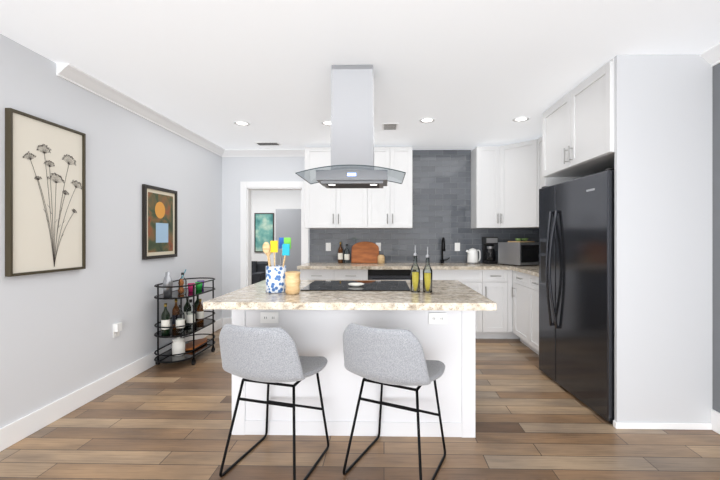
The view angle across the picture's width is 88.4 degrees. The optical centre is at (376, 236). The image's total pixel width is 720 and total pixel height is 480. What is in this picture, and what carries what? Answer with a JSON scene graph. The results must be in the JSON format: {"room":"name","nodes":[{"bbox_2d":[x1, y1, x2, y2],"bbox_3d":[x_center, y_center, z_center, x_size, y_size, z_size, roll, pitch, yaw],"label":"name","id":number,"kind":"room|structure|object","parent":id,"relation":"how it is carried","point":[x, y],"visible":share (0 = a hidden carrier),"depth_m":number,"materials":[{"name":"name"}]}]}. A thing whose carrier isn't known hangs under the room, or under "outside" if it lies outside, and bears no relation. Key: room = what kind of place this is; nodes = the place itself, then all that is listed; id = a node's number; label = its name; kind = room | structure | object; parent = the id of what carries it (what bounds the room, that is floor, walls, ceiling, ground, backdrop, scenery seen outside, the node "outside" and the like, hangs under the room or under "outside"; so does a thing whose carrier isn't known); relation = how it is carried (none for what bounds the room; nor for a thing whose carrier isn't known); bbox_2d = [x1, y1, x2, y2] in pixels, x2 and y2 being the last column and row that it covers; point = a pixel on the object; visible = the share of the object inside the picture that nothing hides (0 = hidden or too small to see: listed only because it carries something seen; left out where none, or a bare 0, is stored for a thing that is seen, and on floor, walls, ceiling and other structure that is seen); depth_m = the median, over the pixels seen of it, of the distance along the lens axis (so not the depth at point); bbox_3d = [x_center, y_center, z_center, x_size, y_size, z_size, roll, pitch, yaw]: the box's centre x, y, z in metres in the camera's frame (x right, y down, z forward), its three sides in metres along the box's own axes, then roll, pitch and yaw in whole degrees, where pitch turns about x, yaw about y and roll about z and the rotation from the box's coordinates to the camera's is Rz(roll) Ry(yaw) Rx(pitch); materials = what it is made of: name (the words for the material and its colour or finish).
{"room":"kitchen","nodes":[
{"label":"kitchen","id":0,"kind":"room"},
{"bbox_2d":[0,34,221,427],"bbox_3d":[-2.301,0.030,1.899,0.100,2.490,6.900,0,0,1],"label":"wall","id":1,"kind":"structure","parent":0,"point":[58,341],"depth_m":2.99,"materials":[{"name":"white paint"}]},
{"bbox_2d":[5,108,85,276],"bbox_3d":[-2.218,-0.270,2.514,0.035,1.020,0.565,0,0,1],"label":"art","id":2,"kind":"object","parent":1,"relation":"attached to","point":[45,196],"visible":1,"depth_m":2.46,"materials":[{"name":"brown paper"}]},
{"bbox_2d":[0,318,223,451],"bbox_3d":[-2.242,1.208,1.837,0.020,0.135,6.780,0,0,1],"label":"baseboard","id":3,"kind":"structure","parent":1,"relation":"attached to","point":[14,432],"depth_m":2.74,"materials":[{"name":"white wood"}]},
{"bbox_2d":[113,322,121,337],"bbox_3d":[-2.206,0.794,3.160,0.034,0.118,0.072,0,0,1],"label":"outlet","id":4,"kind":"object","parent":1,"relation":"attached to","point":[117,328],"visible":1,"depth_m":3.14,"materials":[{"name":"white plastic"}]},
{"bbox_2d":[56,63,225,156],"bbox_3d":[-2.167,-1.173,3.906,0.085,0.085,2.640,0,0,1],"label":"crown molding","id":5,"kind":"structure","parent":1,"relation":"attached to","point":[99,88],"depth_m":3.24,"materials":[{"name":"white wood"}]},
{"bbox_2d":[142,184,176,259],"bbox_3d":[-2.195,-0.142,3.772,0.030,0.715,0.550,0,0,1],"label":"framed artwork","id":6,"kind":"object","parent":1,"relation":"attached to","point":[159,222],"visible":1,"depth_m":3.72,"materials":[{"name":"black"}]},
{"bbox_2d":[155,201,168,242],"bbox_3d":[-2.190,-0.150,3.779,0.001,0.415,0.225,0,0,1],"label":"picture","id":7,"kind":"object","parent":6,"relation":"attached to","point":[161,207],"depth_m":3.78,"materials":[{"name":"multicoloured"}]},
{"bbox_2d":[251,190,300,264],"bbox_3d":[-2.023,0.030,8.494,4.200,2.490,0.100,0,0,1],"label":"wall","id":8,"kind":"structure","parent":0,"point":[267,201],"depth_m":8.44,"materials":[{"name":"white paint"}]},
{"bbox_2d":[254,213,273,251],"bbox_3d":[-2.554,-0.100,8.437,0.440,0.890,0.033,0,0,1],"label":"painting","id":9,"kind":"object","parent":8,"relation":"attached to","point":[263,227],"visible":0.73,"depth_m":8.43,"materials":[{"name":"teal"}]},
{"bbox_2d":[276,209,300,271],"bbox_3d":[-1.470,0.360,7.392,1.050,1.830,0.120,0,0,1],"label":"door","id":10,"kind":"structure","parent":0,"point":[288,223],"depth_m":7.34,"materials":[{"name":"grey"}]},
{"bbox_2d":[222,150,471,317],"bbox_3d":[0.055,0.030,5.240,4.470,2.490,0.120,0,0,1],"label":"wall","id":11,"kind":"structure","parent":0,"point":[236,171],"depth_m":5.22,"materials":[{"name":"white paint"}]},
{"bbox_2d":[225,149,304,156],"bbox_3d":[-1.522,-1.173,5.170,1.140,0.085,0.085,0,0,1],"label":"crown molding","id":12,"kind":"structure","parent":11,"relation":"attached to","point":[235,152],"depth_m":5.17,"materials":[{"name":"white wood"}]},
{"bbox_2d":[240,181,308,288],"bbox_3d":[-1.430,0.247,5.266,0.960,2.055,0.150,0,0,1],"label":"door frame","id":13,"kind":"structure","parent":11,"relation":"attached to","point":[246,188],"depth_m":5.20,"materials":[{"name":"white wood"}]},
{"bbox_2d":[305,147,340,228],"bbox_3d":[-0.703,-0.651,5.029,0.474,1.067,0.330,0,0,1],"label":"upper cabinet","id":14,"kind":"object","parent":11,"relation":"attached to","point":[322,204],"depth_m":4.87,"materials":[{"name":"white wood"}]},
{"bbox_2d":[341,188,372,228],"bbox_3d":[-0.319,-0.651,5.021,0.528,1.067,0.330,0,0,1],"label":"upper cabinet","id":15,"kind":"object","parent":11,"relation":"attached to","point":[356,203],"depth_m":4.86,"materials":[{"name":"white wood"}]},
{"bbox_2d":[373,147,396,228],"bbox_3d":[0.035,-0.651,5.013,0.415,1.067,0.330,0,0,1],"label":"upper cabinet","id":16,"kind":"object","parent":11,"relation":"attached to","point":[385,198],"depth_m":4.85,"materials":[{"name":"white wood"}]},
{"bbox_2d":[397,147,411,228],"bbox_3d":[0.301,-0.651,5.008,0.352,1.067,0.330,0,0,1],"label":"upper cabinet","id":17,"kind":"object","parent":11,"relation":"attached to","point":[404,154],"depth_m":4.85,"materials":[{"name":"white wood"}]},
{"bbox_2d":[310,150,538,262],"bbox_3d":[0.675,-0.427,5.160,3.224,1.572,0.013,0,0,1],"label":"tiled wall","id":18,"kind":"structure","parent":11,"relation":"attached to","point":[441,194],"depth_m":5.13,"materials":[{"name":"grey tile"}]},
{"bbox_2d":[471,146,496,228],"bbox_3d":[1.488,-0.651,4.961,0.350,1.067,0.373,0,0,1],"label":"upper cabinet","id":19,"kind":"object","parent":11,"relation":"attached to","point":[483,158],"depth_m":4.83,"materials":[{"name":"white wood"}]},
{"bbox_2d":[0,328,719,479],"bbox_3d":[-0.887,1.325,3.469,6.480,0.100,10.100,0,0,1],"label":"floor","id":20,"kind":"structure","parent":0,"point":[166,421],"depth_m":2.29,"materials":[{"name":"brown wood"}]},
{"bbox_2d":[154,270,214,364],"bbox_3d":[-1.993,0.806,3.898,0.390,0.936,0.796,0,0,1],"label":"bar cart","id":21,"kind":"object","parent":20,"relation":"on","point":[188,324],"visible":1,"depth_m":3.73,"materials":[{"name":"black metal"}]},
{"bbox_2d":[251,261,268,284],"bbox_3d":[-2.715,0.865,6.943,1.280,0.820,0.610,0,0,1],"label":"sofa","id":22,"kind":"object","parent":20,"relation":"on","point":[258,271],"visible":0.12,"depth_m":6.93,"materials":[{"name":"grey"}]},
{"bbox_2d":[219,323,328,479],"bbox_3d":[-0.562,0.859,2.064,0.491,0.832,0.518,0,0,16],"label":"stool","id":23,"kind":"object","parent":20,"relation":"on","point":[268,356],"visible":1,"depth_m":1.87,"materials":[{"name":"grey fabric"}]},
{"bbox_2d":[300,271,368,279],"bbox_3d":[-0.520,0.837,4.887,0.846,0.875,0.605,0,0,1],"label":"base cabinet","id":24,"kind":"object","parent":20,"relation":"on","point":[304,275],"depth_m":4.59,"materials":[{"name":"grey wood"}]},
{"bbox_2d":[232,312,474,437],"bbox_3d":[-0.143,0.838,2.730,1.562,0.876,0.739,0,0,1],"label":"kitchen island","id":25,"kind":"object","parent":20,"relation":"on","point":[438,321],"depth_m":2.38,"materials":[{"name":"white wood"}]},
{"bbox_2d":[203,280,496,311],"bbox_3d":[-0.140,0.380,2.566,1.612,0.040,1.076,0,0,1],"label":"island countertop","id":26,"kind":"structure","parent":25,"relation":"on","point":[446,295],"depth_m":2.17,"materials":[{"name":"beige stone"}]},
{"bbox_2d":[262,238,290,292],"bbox_3d":[-0.651,0.181,2.432,0.176,0.355,0.146,0,0,-10],"label":"utensil crock","id":27,"kind":"object","parent":26,"relation":"on","point":[275,278],"visible":1,"depth_m":2.38,"materials":[{"name":"white ceramic"}]},
{"bbox_2d":[285,271,299,294],"bbox_3d":[-0.529,0.289,2.342,0.100,0.140,0.097,0,0,1],"label":"candle","id":28,"kind":"object","parent":26,"relation":"on","point":[292,281],"visible":1,"depth_m":2.30,"materials":[{"name":"beige wax"}]},
{"bbox_2d":[300,281,409,290],"bbox_3d":[-0.135,0.355,2.731,0.735,0.007,0.525,0,0,1],"label":"cooktop","id":29,"kind":"object","parent":26,"relation":"in","point":[366,286],"visible":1,"depth_m":2.64,"materials":[{"name":"black glass"}]},
{"bbox_2d":[349,283,363,286],"bbox_3d":[-0.144,0.344,2.664,0.120,0.016,0.120,0,0,1],"label":"dish","id":30,"kind":"object","parent":29,"relation":"on","point":[355,284],"visible":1,"depth_m":2.63,"materials":[{"name":"white ceramic"}]},
{"bbox_2d":[411,245,419,291],"bbox_3d":[0.256,0.206,2.425,0.062,0.305,0.062,0,0,1],"label":"oil bottle","id":31,"kind":"object","parent":26,"relation":"on","point":[415,281],"visible":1,"depth_m":2.41,"materials":[{"name":"clear glass"}]},
{"bbox_2d":[423,247,431,292],"bbox_3d":[0.336,0.211,2.418,0.062,0.295,0.062,0,0,1],"label":"oil bottle","id":32,"kind":"object","parent":26,"relation":"on","point":[427,282],"visible":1,"depth_m":2.40,"materials":[{"name":"clear glass"}]},
{"bbox_2d":[343,323,445,479],"bbox_3d":[0.102,0.859,2.034,0.491,0.832,0.518,0,0,26],"label":"stool","id":33,"kind":"object","parent":20,"relation":"on","point":[391,357],"visible":1,"depth_m":1.85,"materials":[{"name":"grey fabric"}]},
{"bbox_2d":[369,271,420,279],"bbox_3d":[0.202,0.837,4.872,0.717,0.875,0.605,0,0,1],"label":"dishwasher","id":34,"kind":"object","parent":20,"relation":"on","point":[373,275],"depth_m":4.57,"materials":[{"name":"black metal"}]},
{"bbox_2d":[421,271,488,338],"bbox_3d":[0.936,0.837,4.857,0.868,0.875,0.605,0,0,1],"label":"base cabinet","id":35,"kind":"object","parent":20,"relation":"on","point":[478,281],"depth_m":4.56,"materials":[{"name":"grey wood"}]},
{"bbox_2d":[489,271,500,338],"bbox_3d":[1.466,0.837,4.846,0.425,0.875,0.605,0,0,1],"label":"base cabinet","id":36,"kind":"object","parent":20,"relation":"on","point":[494,276],"depth_m":4.56,"materials":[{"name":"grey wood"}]},
{"bbox_2d":[509,267,528,346],"bbox_3d":[1.940,0.837,4.263,0.657,0.875,0.590,0,0,1],"label":"base cabinet","id":37,"kind":"object","parent":20,"relation":"on","point":[512,291],"depth_m":4.34,"materials":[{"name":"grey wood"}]},
{"bbox_2d":[297,263,538,270],"bbox_3d":[0.654,0.417,4.851,3.252,0.115,0.628,0,0,1],"label":"countertop","id":38,"kind":"structure","parent":37,"relation":"on","point":[307,266],"depth_m":4.57,"materials":[{"name":"beige stone"}]},
{"bbox_2d":[338,242,342,262],"bbox_3d":[-0.493,0.214,5.091,0.069,0.290,0.069,0,0,1],"label":"bottle","id":39,"kind":"object","parent":38,"relation":"on","point":[340,254],"visible":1,"depth_m":5.07,"materials":[{"name":"brown glass"}]},
{"bbox_2d":[344,244,349,262],"bbox_3d":[-0.404,0.229,5.080,0.073,0.260,0.073,0,0,1],"label":"bottle","id":40,"kind":"object","parent":38,"relation":"on","point":[346,256],"visible":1,"depth_m":5.06,"materials":[{"name":"black glass"}]},
{"bbox_2d":[351,242,378,262],"bbox_3d":[-0.153,0.211,5.126,0.380,0.294,0.090,0,0,1],"label":"cutting board","id":41,"kind":"object","parent":38,"relation":"on","point":[364,252],"visible":0.83,"depth_m":5.11,"materials":[{"name":"brown wood"}]},
{"bbox_2d":[377,255,384,263],"bbox_3d":[0.066,0.300,5.050,0.100,0.118,0.100,0,0,1],"label":"jar","id":42,"kind":"object","parent":38,"relation":"on","point":[380,259],"visible":1,"depth_m":5.01,"materials":[{"name":"brown wood"}]},
{"bbox_2d":[440,237,449,262],"bbox_3d":[0.944,0.180,4.997,0.130,0.357,0.211,0,0,1],"label":"faucet","id":43,"kind":"object","parent":38,"relation":"on","point":[442,260],"visible":1,"depth_m":5.07,"materials":[{"name":"black metal"}]},
{"bbox_2d":[466,248,480,263],"bbox_3d":[1.315,0.254,5.007,0.230,0.210,0.156,0,0,-19],"label":"kettle","id":44,"kind":"object","parent":38,"relation":"on","point":[472,256],"visible":1,"depth_m":4.95,"materials":[{"name":"white ceramic"}]},
{"bbox_2d":[482,237,497,263],"bbox_3d":[1.535,0.179,5.010,0.150,0.360,0.227,0,0,1],"label":"coffee maker","id":45,"kind":"object","parent":38,"relation":"on","point":[488,253],"visible":1,"depth_m":4.92,"materials":[{"name":"black plastic"}]},
{"bbox_2d":[498,238,538,265],"bbox_3d":[1.909,0.188,4.785,0.500,0.342,0.397,0,0,-27],"label":"microwave","id":46,"kind":"object","parent":38,"relation":"on","point":[518,251],"visible":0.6,"depth_m":4.64,"materials":[{"name":"silver metal"}]},
{"bbox_2d":[513,267,538,278],"bbox_3d":[1.949,0.380,4.026,0.628,0.040,0.968,0,0,1],"label":"countertop","id":47,"kind":"structure","parent":37,"relation":"on","point":[532,270],"depth_m":4.10,"materials":[{"name":"beige stone"}]},
{"bbox_2d":[529,275,538,354],"bbox_3d":[1.959,0.837,3.813,0.600,0.875,0.543,0,0,1],"label":"base cabinet","id":48,"kind":"object","parent":20,"relation":"on","point":[533,281],"depth_m":3.91,"materials":[{"name":"grey wood"}]},
{"bbox_2d":[539,168,613,423],"bbox_3d":[1.787,0.401,3.011,0.620,1.748,0.997,0,0,-2],"label":"fridge","id":49,"kind":"object","parent":20,"relation":"on","point":[576,288],"visible":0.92,"depth_m":2.83,"materials":[{"name":"black metal"}]},
{"bbox_2d":[614,54,711,422],"bbox_3d":[1.917,0.031,2.473,0.626,2.488,0.026,0,0,1],"label":"wall","id":50,"kind":"structure","parent":20,"relation":"on","point":[662,238],"depth_m":2.46,"materials":[{"name":"white paint"}]},
{"bbox_2d":[613,409,712,429],"bbox_3d":[1.902,1.208,2.460,0.620,0.135,0.022,0,0,1],"label":"baseboard","id":51,"kind":"structure","parent":50,"relation":"attached to","point":[618,425],"depth_m":2.45,"materials":[{"name":"white wood"}]},
{"bbox_2d":[0,0,719,149],"bbox_3d":[-0.887,-1.265,3.469,6.480,0.100,10.100,0,0,1],"label":"ceiling","id":52,"kind":"structure","parent":0,"point":[468,74],"depth_m":2.44,"materials":[{"name":"white paint"}]},
{"bbox_2d":[234,121,249,125],"bbox_3d":[-1.433,-1.212,3.951,0.159,0.006,0.159,0,0,-38],"label":"recessed light","id":53,"kind":"object","parent":52,"relation":"in","point":[241,123],"depth_m":3.95,"materials":[{"name":"white"}]},
{"bbox_2d":[255,142,280,145],"bbox_3d":[-1.406,-1.210,4.806,0.300,0.009,0.150,0,0,1],"label":"ceiling vent","id":54,"kind":"object","parent":52,"relation":"in","point":[258,143],"depth_m":4.77,"materials":[{"name":"white metal"}]},
{"bbox_2d":[321,121,330,125],"bbox_3d":[-0.505,-1.212,3.941,0.159,0.006,0.159,0,0,-38],"label":"recessed light","id":55,"kind":"object","parent":52,"relation":"in","point":[328,123],"depth_m":3.95,"materials":[{"name":"white plastic"}]},
{"bbox_2d":[295,65,405,187],"bbox_3d":[-0.168,-0.794,2.734,0.743,0.839,0.568,0,0,1],"label":"range hood","id":56,"kind":"object","parent":52,"relation":"hanging from","point":[352,127],"visible":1,"depth_m":2.61,"materials":[{"name":"silver metal"}]},
{"bbox_2d":[382,123,397,129],"bbox_3d":[0.152,-1.210,4.058,0.170,0.009,0.220,0,0,1],"label":"ceiling vent","id":57,"kind":"object","parent":52,"relation":"in","point":[389,126],"depth_m":4.04,"materials":[{"name":"white metal"}]},
{"bbox_2d":[419,118,434,122],"bbox_3d":[0.528,-1.212,3.845,0.159,0.006,0.159,0,0,-5],"label":"recessed light","id":58,"kind":"object","parent":52,"relation":"in","point":[423,120],"depth_m":3.85,"materials":[{"name":"white plastic"}]},
{"bbox_2d":[513,117,528,121],"bbox_3d":[1.491,-1.212,3.810,0.159,0.006,0.159,0,0,-38],"label":"recessed light","id":59,"kind":"object","parent":52,"relation":"in","point":[519,119],"depth_m":3.82,"materials":[{"name":"white plastic"}]},
{"bbox_2d":[497,140,532,228],"bbox_3d":[1.915,-0.651,4.775,0.728,1.067,0.728,0,0,1],"label":"upper cabinet","id":60,"kind":"object","parent":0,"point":[514,161],"depth_m":4.67,"materials":[{"name":"white wood"}]},
{"bbox_2d":[533,137,556,227],"bbox_3d":[2.081,-0.651,4.234,0.374,1.067,0.562,0,0,1],"label":"upper cabinet","id":61,"kind":"object","parent":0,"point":[538,182],"depth_m":4.46,"materials":[{"name":"white wood"}]},
{"bbox_2d":[557,178,576,183],"bbox_3d":[2.094,-0.651,3.813,0.330,1.067,0.513,0,0,1],"label":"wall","id":62,"kind":"structure","parent":0,"point":[559,180],"depth_m":3.55,"materials":[{"name":"white paint"}]},
{"bbox_2d":[712,63,719,412],"bbox_3d":[2.268,0.030,1.803,0.100,2.490,6.900,0,0,1],"label":"wall","id":63,"kind":"structure","parent":0,"point":[715,237],"depth_m":2.43,"materials":[{"name":"grey paint"}]},
{"bbox_2d":[541,96,605,177],"bbox_3d":[1.920,-0.892,3.263,0.654,0.638,0.595,0,0,1],"label":"upper cabinet","id":64,"kind":"object","parent":63,"relation":"attached to","point":[553,119],"depth_m":3.35,"materials":[{"name":"white wood"}]},
{"bbox_2d":[565,58,613,169],"bbox_3d":[1.910,-0.892,2.786,0.654,0.638,0.595,0,0,1],"label":"upper cabinet","id":65,"kind":"object","parent":63,"relation":"attached to","point":[575,140],"depth_m":2.76,"materials":[{"name":"white wood"}]},
{"bbox_2d":[700,42,719,66],"bbox_3d":[2.147,-1.173,0.405,0.085,0.085,4.100,0,0,1],"label":"crown molding","id":66,"kind":"structure","parent":63,"relation":"attached to","point":[711,55],"depth_m":2.40,"materials":[{"name":"white wood"}]},
{"bbox_2d":[712,410,719,433],"bbox_3d":[2.179,1.208,0.404,0.020,0.135,4.100,0,0,1],"label":"baseboard","id":67,"kind":"structure","parent":63,"relation":"attached to","point":[715,415],"depth_m":2.41,"materials":[{"name":"white wood"}]}
]}

